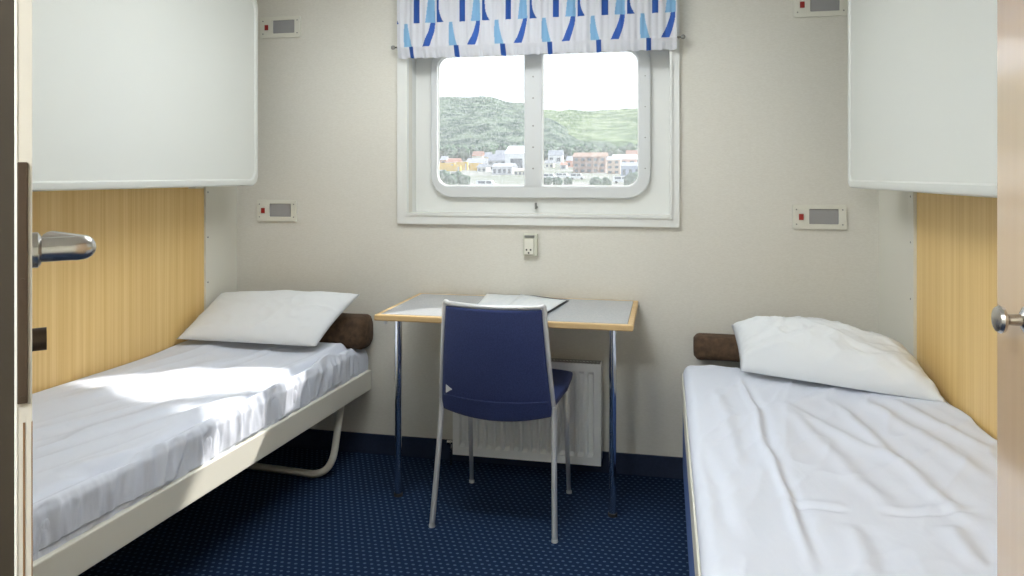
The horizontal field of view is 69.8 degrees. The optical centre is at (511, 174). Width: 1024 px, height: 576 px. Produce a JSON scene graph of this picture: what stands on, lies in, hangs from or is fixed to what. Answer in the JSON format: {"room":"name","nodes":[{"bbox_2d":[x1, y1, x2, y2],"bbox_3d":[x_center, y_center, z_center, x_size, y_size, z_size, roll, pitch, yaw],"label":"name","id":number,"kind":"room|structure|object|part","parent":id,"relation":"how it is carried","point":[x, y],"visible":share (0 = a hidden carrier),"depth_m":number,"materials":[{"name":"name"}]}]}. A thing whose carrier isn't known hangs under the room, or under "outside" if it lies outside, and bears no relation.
{"room":"ship cabin","nodes":[
{"label":"ship cabin","id":0,"kind":"room"},
{"bbox_2d":[78,446,688,575],"bbox_3d":[-0.379,1.355,1.103,3.112,0.050,4.705,0,0,12],"label":"floor","id":1,"kind":"structure","parent":0,"point":[348,520],"depth_m":2.78,"materials":[{"name":"blue carpet"}]},
{"bbox_2d":[33,370,370,575],"bbox_3d":[-1.232,1.125,2.558,0.733,0.407,2.035,0,0,12],"label":"bed","id":2,"kind":"object","parent":1,"relation":"on","point":[82,552],"visible":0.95,"depth_m":2.30,"materials":[{"name":"beige paint"}]},
{"bbox_2d":[33,348,367,560],"bbox_3d":[-1.236,0.866,2.562,0.714,0.111,2.021,0,0,12],"label":"mattress","id":3,"kind":"object","parent":2,"relation":"on","point":[362,354],"visible":0.16,"depth_m":2.27,"materials":[{"name":"white fabric"}]},
{"bbox_2d":[32,340,358,554],"bbox_3d":[-1.248,0.830,2.515,0.717,0.221,1.925,0,0,12],"label":"sheet","id":4,"kind":"object","parent":3,"relation":"on","point":[99,439],"visible":0.83,"depth_m":2.42,"materials":[{"name":"white fabric"}]},
{"bbox_2d":[177,290,359,346],"bbox_3d":[-1.078,0.639,3.283,0.719,0.213,0.350,0,0,12],"label":"pillow","id":5,"kind":"object","parent":4,"relation":"on","point":[282,317],"visible":1,"depth_m":3.25,"materials":[{"name":"white fabric"}]},
{"bbox_2d":[319,313,372,348],"bbox_3d":[-1.018,0.732,3.504,0.720,0.158,0.138,0,0,12],"label":"bolster cushion","id":6,"kind":"object","parent":3,"relation":"on","point":[354,331],"visible":0.27,"depth_m":3.39,"materials":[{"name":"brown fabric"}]},
{"bbox_3d":[-1.076,1.154,3.323,0.644,0.349,0.141,0,0,12],"label":"support leg","id":7,"kind":"part","parent":2,"relation":"part of","materials":[{"name":"beige paint"}]},
{"bbox_2d":[429,299,572,543],"bbox_3d":[-0.026,0.900,2.905,0.495,0.861,0.476,0,0,14],"label":"desk chair","id":8,"kind":"object","parent":1,"relation":"on","point":[495,360],"visible":1,"depth_m":2.70,"materials":[{"name":"blue fabric"}]},
{"bbox_3d":[-0.286,1.090,2.799,0.023,0.471,0.077,0,0,38],"label":"leg","id":9,"kind":"part","parent":8,"relation":"part of","materials":[{"name":"silver metal"}]},
{"bbox_3d":[-0.179,1.094,3.135,0.022,0.462,0.100,0,0,2],"label":"leg","id":10,"kind":"part","parent":8,"relation":"part of","materials":[{"name":"silver metal"}]},
{"bbox_3d":[-0.067,0.704,2.728,0.431,0.427,0.114,0,0,14],"label":"backrest","id":11,"kind":"part","parent":8,"relation":"part of","materials":[{"name":"blue fabric"}]},
{"bbox_3d":[-0.068,0.665,2.724,0.454,0.392,0.104,0,0,14],"label":"frame","id":12,"kind":"part","parent":8,"relation":"part of","materials":[{"name":"silver metal"}]},
{"bbox_3d":[0.154,1.090,2.686,0.022,0.471,0.074,0,0,-1],"label":"leg","id":13,"kind":"part","parent":8,"relation":"part of","materials":[{"name":"silver metal"}]},
{"bbox_3d":[-0.011,0.844,2.951,0.477,0.093,0.339,0,0,14],"label":"seat","id":14,"kind":"part","parent":8,"relation":"part of","materials":[{"name":"blue fabric"}]},
{"bbox_3d":[0.225,1.094,3.032,0.024,0.462,0.100,0,0,14],"label":"leg","id":15,"kind":"part","parent":8,"relation":"part of","materials":[{"name":"silver metal"}]},
{"bbox_2d":[374,293,637,517],"bbox_3d":[0.005,0.942,3.081,1.018,0.775,0.549,0,0,12],"label":"desk","id":16,"kind":"object","parent":1,"relation":"on","point":[612,316],"visible":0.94,"depth_m":2.94,"materials":[{"name":"grey laminate"}]},
{"bbox_3d":[-0.471,0.951,3.045,0.029,0.743,0.029,0,0,12],"label":"leg","id":17,"kind":"part","parent":16,"relation":"part of","materials":[{"name":"silver metal"}]},
{"bbox_2d":[479,293,518,304],"bbox_3d":[-0.042,0.548,3.175,0.190,0.003,0.406,0,0,6],"label":"paper sheet","id":18,"kind":"object","parent":16,"relation":"on","point":[489,299],"visible":0.59,"depth_m":3.23,"materials":[{"name":"white paper"}]},
{"bbox_2d":[530,295,568,312],"bbox_3d":[0.095,0.552,3.174,0.253,0.004,0.392,0,0,21],"label":"folder","id":19,"kind":"object","parent":16,"relation":"on","point":[564,302],"visible":0.12,"depth_m":3.17,"materials":[{"name":"grey"}]},
{"bbox_2d":[509,294,565,311],"bbox_3d":[0.108,0.543,3.119,0.224,0.003,0.420,0,0,12],"label":"paper sheet","id":20,"kind":"object","parent":19,"relation":"on","point":[522,299],"visible":0.64,"depth_m":3.15,"materials":[{"name":"white paper"}]},
{"bbox_3d":[0.393,0.951,2.865,0.029,0.743,0.029,0,0,12],"label":"leg","id":21,"kind":"part","parent":16,"relation":"part of","materials":[{"name":"silver metal"}]},
{"bbox_2d":[681,373,700,575],"bbox_3d":[0.926,1.081,2.105,0.817,0.497,1.860,0,0,12],"label":"bed","id":22,"kind":"object","parent":1,"relation":"on","point":[691,525],"visible":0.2,"depth_m":2.20,"materials":[{"name":"beige paint"}]},
{"bbox_3d":[0.939,0.859,2.102,0.794,0.122,1.815,0,0,12],"label":"mattress","id":23,"kind":"object","parent":22,"relation":"on","visible":0},
{"bbox_2d":[683,365,996,575],"bbox_3d":[0.930,0.786,2.083,0.824,0.133,1.802,0,0,12],"label":"sheet","id":24,"kind":"object","parent":23,"relation":"on","point":[791,477],"visible":0.84,"depth_m":1.84,"materials":[{"name":"white fabric"}]},
{"bbox_2d":[731,316,945,402],"bbox_3d":[1.205,0.647,2.733,0.322,0.220,0.824,0,0,-45],"label":"pillow","id":25,"kind":"object","parent":24,"relation":"on","point":[810,349],"visible":1,"depth_m":2.62,"materials":[{"name":"white fabric"}]},
{"bbox_2d":[991,0,1023,575],"bbox_3d":[0.804,0.230,0.536,0.444,2.200,1.138,0,0,12],"label":"door","id":26,"kind":"structure","parent":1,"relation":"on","point":[1007,318],"depth_m":1.08,"materials":[{"name":"laminate"}]},
{"bbox_3d":[0.704,0.204,1.034,0.044,0.039,0.039,0,0,12],"label":"door knob","id":27,"kind":"part","parent":26,"relation":"part of","materials":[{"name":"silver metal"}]},
{"bbox_2d":[237,0,878,456],"bbox_3d":[0.096,0.155,3.382,3.112,2.350,0.050,0,0,12],"label":"wall","id":28,"kind":"structure","parent":0,"point":[763,89],"depth_m":3.27,"materials":[{"name":"paint"}]},
{"bbox_2d":[257,200,296,220],"bbox_3d":[-1.157,0.175,3.610,0.213,0.104,0.014,0,0,12],"label":"reading lamp","id":29,"kind":"object","parent":28,"relation":"attached to","point":[267,210],"visible":1,"depth_m":3.61,"materials":[{"name":"white plastic"}]},
{"bbox_2d":[270,204,290,216],"bbox_3d":[-1.138,0.173,3.612,0.117,0.064,0.003,0,0,12],"label":"diffuser","id":30,"kind":"object","parent":29,"relation":"attached to","point":[276,210],"depth_m":3.61,"materials":[{"name":"grey plastic"}]},
{"bbox_2d":[260,16,300,38],"bbox_3d":[-1.139,-0.726,3.606,0.213,0.104,0.014,0,0,12],"label":"control panel","id":31,"kind":"object","parent":28,"relation":"attached to","point":[283,26],"visible":1,"depth_m":3.61,"materials":[{"name":"grey plastic"}]},
{"bbox_2d":[273,20,293,33],"bbox_3d":[-1.120,-0.728,3.608,0.117,0.064,0.003,0,0,12],"label":"diffuser","id":32,"kind":"object","parent":31,"relation":"attached to","point":[279,26],"depth_m":3.61,"materials":[{"name":"grey plastic"}]},
{"bbox_2d":[282,429,682,478],"bbox_3d":[0.080,1.284,3.353,2.952,0.092,0.012,0,0,12],"label":"baseboard","id":33,"kind":"structure","parent":28,"relation":"attached to","point":[626,463],"depth_m":3.43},
{"bbox_2d":[447,358,601,465],"bbox_3d":[0.037,1.075,3.312,0.735,0.506,0.110,0,0,12],"label":"radiator","id":34,"kind":"object","parent":28,"relation":"attached to","point":[530,440],"visible":0.47,"depth_m":3.23,"materials":[{"name":"white metal"}]},
{"bbox_2d":[551,358,600,363],"bbox_3d":[0.067,0.829,3.289,0.656,0.011,0.064,0,0,12],"label":"grille","id":35,"kind":"object","parent":34,"relation":"attached to","point":[553,360],"depth_m":3.25,"materials":[{"name":"grey metal"}]},
{"bbox_2d":[523,234,537,255],"bbox_3d":[0.084,0.318,3.344,0.066,0.100,0.028,0,0,12],"label":"wall socket","id":36,"kind":"object","parent":28,"relation":"attached to","point":[530,241],"visible":1,"depth_m":3.33,"materials":[{"name":"beige plastic"}]},
{"bbox_3d":[0.079,0.280,3.336,0.046,0.011,0.006,0,0,12],"label":"lid","id":37,"kind":"part","parent":36,"relation":"part of","materials":[{"name":"grey plastic"}]},
{"bbox_2d":[397,0,678,226],"bbox_3d":[0.109,-0.275,3.410,1.302,1.009,0.159,0,0,12],"label":"window","id":38,"kind":"structure","parent":28,"relation":"in","point":[654,195],"depth_m":3.43,"materials":[{"name":"white paint"}]},
{"bbox_3d":[0.120,-0.264,3.443,1.042,0.743,0.027,0,0,12],"label":"frame","id":39,"kind":"part","parent":38,"relation":"part of","materials":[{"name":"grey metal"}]},
{"bbox_3d":[0.127,-0.276,3.472,1.209,0.908,0.030,0,0,12],"label":"panel","id":40,"kind":"part","parent":38,"relation":"part of","materials":[{"name":"white paint"}]},
{"bbox_2d":[391,34,684,49],"bbox_3d":[0.095,-0.597,3.324,1.344,0.022,0.061,0,0,12],"label":"curtain rod","id":41,"kind":"object","parent":28,"relation":"attached to","point":[393,47],"visible":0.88,"depth_m":3.17,"materials":[{"name":"grey metal"}]},
{"bbox_2d":[693,333,739,361],"bbox_3d":[1.142,0.730,3.056,0.748,0.107,0.126,0,0,12],"label":"bolster cushion","id":42,"kind":"object","parent":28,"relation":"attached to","point":[706,346],"visible":0.26,"depth_m":3.06,"materials":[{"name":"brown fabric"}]},
{"bbox_2d":[792,205,846,229],"bbox_3d":[1.297,0.178,3.099,0.213,0.104,0.014,0,0,12],"label":"control panel","id":43,"kind":"object","parent":28,"relation":"attached to","point":[825,217],"visible":1,"depth_m":3.10,"materials":[{"name":"grey plastic"}]},
{"bbox_2d":[799,214,803,219],"bbox_3d":[1.226,0.178,3.109,0.019,0.026,0.006,0,0,12],"label":"switch","id":44,"kind":"object","parent":43,"relation":"attached to","point":[801,216],"depth_m":3.11,"materials":[{"name":"red plastic"}]},
{"bbox_2d":[809,209,838,223],"bbox_3d":[1.316,0.176,3.100,0.117,0.064,0.003,0,0,12],"label":"diffuser","id":45,"kind":"object","parent":43,"relation":"attached to","point":[816,216],"depth_m":3.10,"materials":[{"name":"grey plastic"}]},
{"bbox_2d":[793,0,847,17],"bbox_3d":[1.301,-0.721,3.098,0.213,0.104,0.014,0,0,12],"label":"reading lamp","id":46,"kind":"object","parent":28,"relation":"attached to","point":[801,8],"visible":1,"depth_m":3.10,"materials":[{"name":"grey plastic"}]},
{"bbox_2d":[800,2,804,7],"bbox_3d":[1.230,-0.721,3.108,0.019,0.026,0.006,0,0,12],"label":"switch","id":47,"kind":"object","parent":46,"relation":"attached to","point":[802,4],"depth_m":3.11,"materials":[{"name":"red plastic"}]},
{"bbox_2d":[810,0,839,11],"bbox_3d":[1.320,-0.723,3.099,0.117,0.064,0.003,0,0,12],"label":"diffuser","id":48,"kind":"object","parent":46,"relation":"attached to","point":[815,5],"depth_m":3.10,"materials":[{"name":"grey plastic"}]},
{"bbox_3d":[-1.883,0.155,1.391,0.050,2.350,4.655,0,0,12],"label":"wall","id":49,"kind":"structure","parent":0,"visible":0},
{"bbox_2d":[32,187,203,393],"bbox_3d":[-1.621,0.105,2.512,0.006,2.250,1.833,0,0,12],"label":"wall panel","id":50,"kind":"object","parent":49,"relation":"attached to","point":[141,288],"visible":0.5,"depth_m":2.87,"materials":[{"name":"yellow wood"}]},
{"bbox_2d":[32,0,257,190],"bbox_3d":[-1.486,-0.392,2.506,0.260,0.906,1.860,0,0,12],"label":"bunk","id":51,"kind":"object","parent":50,"relation":"attached to","point":[127,94],"visible":1,"depth_m":2.65,"materials":[{"name":"white laminate"}]},
{"bbox_2d":[204,187,209,310],"bbox_3d":[-1.425,0.155,3.423,0.018,2.350,0.030,0,0,12],"label":"trim","id":52,"kind":"structure","parent":49,"relation":"attached to","point":[206,189],"depth_m":3.41,"materials":[{"name":"beige paint"}]},
{"bbox_2d":[210,186,236,303],"bbox_3d":[-1.401,0.155,3.551,0.012,2.350,0.230,0,0,12],"label":"trim","id":53,"kind":"structure","parent":49,"relation":"attached to","point":[223,200],"depth_m":3.55,"materials":[{"name":"beige paint"}]},
{"bbox_3d":[1.115,0.155,0.766,0.050,2.350,4.655,0,0,12],"label":"wall","id":54,"kind":"structure","parent":0,"visible":0},
{"bbox_2d":[879,190,907,349],"bbox_3d":[1.515,0.155,2.904,0.039,2.350,0.305,0,0,12],"label":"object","id":55,"kind":"structure","parent":54,"relation":"attached to","point":[893,205],"depth_m":2.90,"materials":[{"name":"beige paint"}]},
{"bbox_2d":[908,192,916,359],"bbox_3d":[1.487,0.155,2.723,0.019,2.350,0.062,0,0,12],"label":"trim","id":56,"kind":"structure","parent":54,"relation":"attached to","point":[912,196],"depth_m":2.70,"materials":[{"name":"beige paint"}]},
{"bbox_2d":[848,0,996,197],"bbox_3d":[1.219,-0.392,1.968,0.225,0.906,1.650,0,0,12],"label":"bunk","id":57,"kind":"object","parent":54,"relation":"attached to","point":[922,74],"visible":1,"depth_m":1.99,"materials":[{"name":"white laminate"}]},
{"bbox_2d":[917,193,996,439],"bbox_3d":[1.310,0.105,1.840,0.006,2.250,1.738,0,0,12],"label":"wall panel","id":58,"kind":"object","parent":54,"relation":"attached to","point":[957,234],"depth_m":2.30,"materials":[{"name":"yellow wood"}]},
{"bbox_3d":[-1.674,0.155,0.303,0.801,2.348,2.509,0,0,12],"label":"wall","id":59,"kind":"structure","parent":0,"visible":0},
{"bbox_2d":[0,0,96,575],"bbox_3d":[-0.716,0.315,1.084,0.119,2.010,0.897,0,0,-34],"label":"door","id":60,"kind":"structure","parent":59,"relation":"in","point":[22,249],"depth_m":0.71,"materials":[{"name":"brown"}]},
{"bbox_3d":[-0.743,0.315,1.060,0.047,2.010,0.880,0,0,-34],"label":"door","id":61,"kind":"part","parent":60,"relation":"part of","materials":[{"name":"brown"}]},
{"bbox_3d":[-0.473,0.104,0.710,0.009,0.234,0.003,0,0,-34],"label":"lock plate","id":62,"kind":"part","parent":60,"relation":"part of","materials":[{"name":"grey metal"}]},
{"bbox_3d":[-0.484,0.076,0.792,0.058,0.026,0.111,0,0,-34],"label":"lever","id":63,"kind":"part","parent":60,"relation":"part of","materials":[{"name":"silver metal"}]},
{"label":"outside","id":64,"kind":"structure","parent":0,"visible":0},
{"bbox_2d":[439,159,623,184],"bbox_3d":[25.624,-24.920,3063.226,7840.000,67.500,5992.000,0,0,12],"label":"ground","id":65,"kind":"structure","parent":64,"point":[513,179],"depth_m":270.01,"materials":[{"name":"green plant"}]},
{"bbox_2d":[439,170,449,181],"bbox_3d":[-18.771,1.027,197.945,4.892,4.878,4.915,0,0,12],"label":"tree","id":66,"kind":"object","parent":65,"relation":"on","point":[442,173],"visible":0.29,"depth_m":196.32,"materials":[{"name":"green plant"}]},
{"bbox_2d":[440,156,448,162],"bbox_3d":[-50.015,-10.383,546.199,4.891,7.307,9.600,0,0,12],"label":"house","id":67,"kind":"structure","parent":65,"relation":"on","point":[443,159],"depth_m":542.45,"materials":[{"name":"beige paint"}]},
{"bbox_2d":[439,163,455,169],"bbox_3d":[-39.522,-5.200,449.472,9.559,4.500,2.500,0,0,12],"label":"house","id":68,"kind":"structure","parent":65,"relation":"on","point":[442,166],"depth_m":448.61,"materials":[{"name":"orange paint"}]},
{"bbox_2d":[443,174,456,184],"bbox_3d":[-15.411,1.588,181.852,3.805,3.582,3.932,0,0,12],"label":"bush","id":69,"kind":"object","parent":65,"relation":"on","point":[449,179],"visible":0.66,"depth_m":180.68,"materials":[{"name":"green plant"}]},
{"bbox_2d":[446,166,461,170],"bbox_3d":[-31.204,-3.387,394.621,7.818,3.300,2.500,0,0,12],"label":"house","id":70,"kind":"structure","parent":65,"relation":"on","point":[448,168],"depth_m":393.54,"materials":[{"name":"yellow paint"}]},
{"bbox_2d":[446,158,462,162],"bbox_3d":[-37.859,-7.470,483.908,8.609,7.241,12.600,0,0,12],"label":"house","id":71,"kind":"structure","parent":65,"relation":"on","point":[449,160],"depth_m":481.12,"materials":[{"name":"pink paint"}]},
{"bbox_2d":[451,171,462,182],"bbox_3d":[-15.508,1.019,207.556,4.369,4.462,4.463,0,0,12],"label":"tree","id":72,"kind":"object","parent":65,"relation":"on","point":[457,174],"visible":0.35,"depth_m":206.07,"materials":[{"name":"green plant"}]},
{"bbox_2d":[456,162,468,169],"bbox_3d":[-29.161,-5.103,429.947,6.981,5.100,2.500,0,0,12],"label":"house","id":73,"kind":"structure","parent":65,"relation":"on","point":[465,165],"depth_m":428.64,"materials":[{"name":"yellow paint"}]},
{"bbox_2d":[458,175,469,184],"bbox_3d":[-12.581,1.589,191.560,3.398,3.457,3.334,0,0,12],"label":"bush","id":74,"kind":"object","parent":65,"relation":"on","point":[463,179],"visible":0.86,"depth_m":190.40,"materials":[{"name":"green plant"}]},
{"bbox_2d":[469,163,481,170],"bbox_3d":[-20.263,-4.453,412.770,6.965,4.500,2.500,0,0,12],"label":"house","id":75,"kind":"structure","parent":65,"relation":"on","point":[472,166],"depth_m":411.87,"materials":[{"name":"orange paint"}]},
{"bbox_2d":[466,158,487,163],"bbox_3d":[-21.166,-6.606,449.783,11.912,7.405,12.600,0,0,12],"label":"house","id":76,"kind":"structure","parent":65,"relation":"on","point":[470,160],"depth_m":446.86,"materials":[{"name":"white paint"}]},
{"bbox_2d":[472,151,484,157],"bbox_3d":[-26.536,-13.785,582.675,8.609,10.269,10.600,0,0,12],"label":"house","id":77,"kind":"structure","parent":65,"relation":"on","point":[476,154],"depth_m":579.56,"materials":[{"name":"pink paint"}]},
{"bbox_2d":[477,164,490,171],"bbox_3d":[-14.397,-3.545,375.846,4.968,4.549,10.600,0,0,12],"label":"house","id":78,"kind":"structure","parent":65,"relation":"on","point":[481,167],"depth_m":371.55,"materials":[{"name":"grey paint"}]},
{"bbox_2d":[476,180,497,184],"bbox_3d":[-5.783,2.160,169.747,4.800,2.000,1.850,0,0,12],"label":"van","id":79,"kind":"object","parent":65,"relation":"on","point":[478,182],"visible":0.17,"depth_m":168.95,"materials":[{"name":"white paint"}]},
{"bbox_2d":[484,152,491,158],"bbox_3d":[-18.006,-12.557,559.957,4.952,9.733,9.600,0,0,12],"label":"house","id":80,"kind":"structure","parent":65,"relation":"on","point":[487,154],"depth_m":557.63,"materials":[{"name":"beige paint"}]},
{"bbox_2d":[487,154,504,169],"bbox_3d":[-7.594,-7.514,436.739,11.490,9.689,12.600,0,0,12],"label":"house","id":81,"kind":"structure","parent":65,"relation":"on","point":[493,158],"depth_m":432.06,"materials":[{"name":"grey paint"}]},
{"bbox_2d":[495,150,505,153],"bbox_3d":[-8.872,-15.358,609.638,8.952,10.537,10.600,0,0,12],"label":"house","id":82,"kind":"structure","parent":65,"relation":"on","point":[497,151],"depth_m":607.89,"materials":[{"name":"white paint"}]},
{"bbox_2d":[491,163,517,174],"bbox_3d":[-2.974,-2.454,313.197,9.093,5.169,12.600,0,0,12],"label":"house","id":83,"kind":"structure","parent":65,"relation":"on","point":[497,168],"depth_m":307.73,"materials":[{"name":"grey paint"}]},
{"bbox_2d":[504,146,523,167],"bbox_3d":[4.150,-7.513,356.658,11.754,13.420,20.600,0,0,12],"label":"house","id":84,"kind":"structure","parent":65,"relation":"on","point":[513,154],"depth_m":347.42,"materials":[{"name":"white paint"}]},
{"bbox_2d":[514,168,523,174],"bbox_3d":[4.034,-1.223,299.478,5.220,3.200,8.600,0,0,12],"label":"house","id":85,"kind":"structure","parent":65,"relation":"on","point":[518,171],"depth_m":295.79,"materials":[{"name":"beige paint"}]},
{"bbox_2d":[439,142,637,160],"bbox_3d":[18.748,-22.268,691.008,256.910,20.250,89.786,0,0,12],"label":"tree belt","id":86,"kind":"object","parent":65,"relation":"on","point":[463,152],"visible":0.3,"depth_m":661.23,"materials":[{"name":"green plant"}]},
{"bbox_2d":[544,177,552,184],"bbox_3d":[9.460,1.781,192.149,2.828,2.580,2.775,0,0,12],"label":"bush","id":87,"kind":"object","parent":65,"relation":"on","point":[548,180],"visible":0.82,"depth_m":191.26,"materials":[{"name":"green plant"}]},
{"bbox_2d":[545,160,554,167],"bbox_3d":[24.865,-7.025,479.516,5.549,5.390,9.600,0,0,12],"label":"house","id":88,"kind":"structure","parent":65,"relation":"on","point":[548,163],"depth_m":475.57,"materials":[{"name":"beige paint"}]},
{"bbox_2d":[544,173,556,178],"bbox_3d":[11.979,0.507,234.484,4.800,2.000,1.850,0,0,12],"label":"van","id":89,"kind":"object","parent":65,"relation":"on","point":[553,176],"visible":0.44,"depth_m":233.62,"materials":[{"name":"white paint"}]},
{"bbox_2d":[548,150,563,162],"bbox_3d":[34.117,-13.968,570.032,11.531,10.636,10.600,0,0,12],"label":"house","id":90,"kind":"structure","parent":65,"relation":"on","point":[557,156],"depth_m":565.86,"materials":[{"name":"white paint"}]},
{"bbox_2d":[553,177,562,184],"bbox_3d":[11.620,1.849,186.560,2.329,2.662,2.567,0,0,12],"label":"bush","id":91,"kind":"object","parent":65,"relation":"on","point":[556,181],"visible":0.81,"depth_m":185.78,"materials":[{"name":"green plant"}]},
{"bbox_2d":[555,173,568,177],"bbox_3d":[16.930,0.261,243.667,4.800,2.000,1.850,0,0,12],"label":"van","id":92,"kind":"object","parent":65,"relation":"on","point":[559,175],"visible":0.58,"depth_m":242.90,"materials":[{"name":"white paint"}]},
{"bbox_2d":[560,162,567,168],"bbox_3d":[31.700,-5.495,447.446,3.865,4.717,9.600,0,0,12],"label":"house","id":93,"kind":"structure","parent":65,"relation":"on","point":[563,165],"depth_m":443.71,"materials":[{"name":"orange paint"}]},
{"bbox_2d":[564,177,572,184],"bbox_3d":[14.753,1.709,193.063,2.425,2.426,2.531,0,0,12],"label":"bush","id":94,"kind":"object","parent":65,"relation":"on","point":[567,181],"visible":0.94,"depth_m":192.29,"materials":[{"name":"green plant"}]},
{"bbox_2d":[566,156,572,166],"bbox_3d":[40.305,-8.655,488.045,7.694,7.690,12.600,0,0,12],"label":"house","id":95,"kind":"structure","parent":65,"relation":"on","point":[569,159],"depth_m":482.47,"materials":[{"name":"brown paint"}]},
{"bbox_2d":[569,173,584,179],"bbox_3d":[20.783,0.458,234.692,4.800,2.000,1.850,0,0,12],"label":"van","id":96,"kind":"object","parent":65,"relation":"on","point":[571,175],"visible":0.94,"depth_m":233.88,"materials":[{"name":"white paint"}]},
{"bbox_2d":[572,152,608,172],"bbox_3d":[36.842,-5.614,342.693,15.710,9.854,16.600,0,0,12],"label":"house","id":97,"kind":"structure","parent":65,"relation":"on","point":[583,162],"depth_m":335.18,"materials":[{"name":"brown paint"}]},
{"bbox_2d":[589,177,602,184],"bbox_3d":[19.424,2.000,169.636,3.185,3.178,3.206,0,0,12],"label":"bush","id":98,"kind":"object","parent":65,"relation":"on","point":[594,180],"visible":0.63,"depth_m":168.58,"materials":[{"name":"green plant"}]},
{"bbox_2d":[602,177,611,184],"bbox_3d":[22.724,1.957,177.095,2.675,2.994,2.722,0,0,12],"label":"bush","id":99,"kind":"object","parent":65,"relation":"on","point":[606,181],"visible":0.56,"depth_m":176.19,"materials":[{"name":"green plant"}]},
{"bbox_2d":[606,156,621,173],"bbox_3d":[44.158,-4.092,316.652,5.997,7.884,14.600,0,0,12],"label":"house","id":100,"kind":"structure","parent":65,"relation":"on","point":[613,163],"depth_m":309.99,"materials":[{"name":"beige paint"}]},
{"bbox_2d":[613,176,624,182],"bbox_3d":[29.689,1.297,198.105,4.800,2.000,1.850,0,0,12],"label":"van","id":101,"kind":"object","parent":65,"relation":"on","point":[616,179],"visible":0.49,"depth_m":197.43,"materials":[{"name":"white paint"}]},
{"bbox_2d":[612,154,637,161],"bbox_3d":[57.303,-6.009,373.159,12.569,9.012,14.600,0,0,12],"label":"house","id":102,"kind":"structure","parent":65,"relation":"on","point":[625,157],"depth_m":368.70,"materials":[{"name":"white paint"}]},
{"bbox_2d":[621,162,637,175],"bbox_3d":[42.698,-1.723,262.817,6.967,5.679,12.600,0,0,12],"label":"house","id":103,"kind":"structure","parent":65,"relation":"on","point":[626,167],"depth_m":257.30,"materials":[{"name":"blue paint"}]},
{"bbox_2d":[624,171,637,184],"bbox_3d":[27.118,1.581,162.850,4.752,4.807,4.643,0,0,12],"label":"bush","id":104,"kind":"object","parent":65,"relation":"on","point":[630,178],"visible":0.38,"depth_m":161.49,"materials":[{"name":"green plant"}]},
{"bbox_2d":[626,150,637,161],"bbox_3d":[88.923,-12.944,538.179,10.648,10.509,10.600,0,0,12],"label":"house","id":105,"kind":"structure","parent":65,"relation":"on","point":[627,151],"depth_m":536.39,"materials":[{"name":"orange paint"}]},
{"bbox_3d":[0.095,-0.865,3.324,1.344,0.022,0.061,0,0,12],"label":"curtain rod","id":106,"kind":"object","parent":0,"visible":0},
{"bbox_2d":[397,0,676,58],"bbox_3d":[0.089,-0.713,3.297,1.272,0.343,0.041,0,0,12],"label":"window valance","id":107,"kind":"object","parent":106,"relation":"hanging from","point":[425,28],"visible":1,"depth_m":3.29,"materials":[{"name":"fabric"}]},
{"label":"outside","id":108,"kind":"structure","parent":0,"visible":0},
{"bbox_2d":[544,108,637,146],"bbox_3d":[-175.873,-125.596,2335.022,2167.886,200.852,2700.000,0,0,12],"label":"hill","id":109,"kind":"structure","parent":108,"point":[619,127],"depth_m":1245.03,"materials":[{"name":"green grass"},{"name":"green tree foliage"}]},
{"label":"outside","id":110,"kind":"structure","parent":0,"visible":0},
{"bbox_2d":[439,96,618,149],"bbox_3d":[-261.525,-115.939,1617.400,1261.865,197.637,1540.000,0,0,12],"label":"hill","id":111,"kind":"structure","parent":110,"point":[480,120],"depth_m":933.85,"materials":[{"name":"green plant"}]}
]}

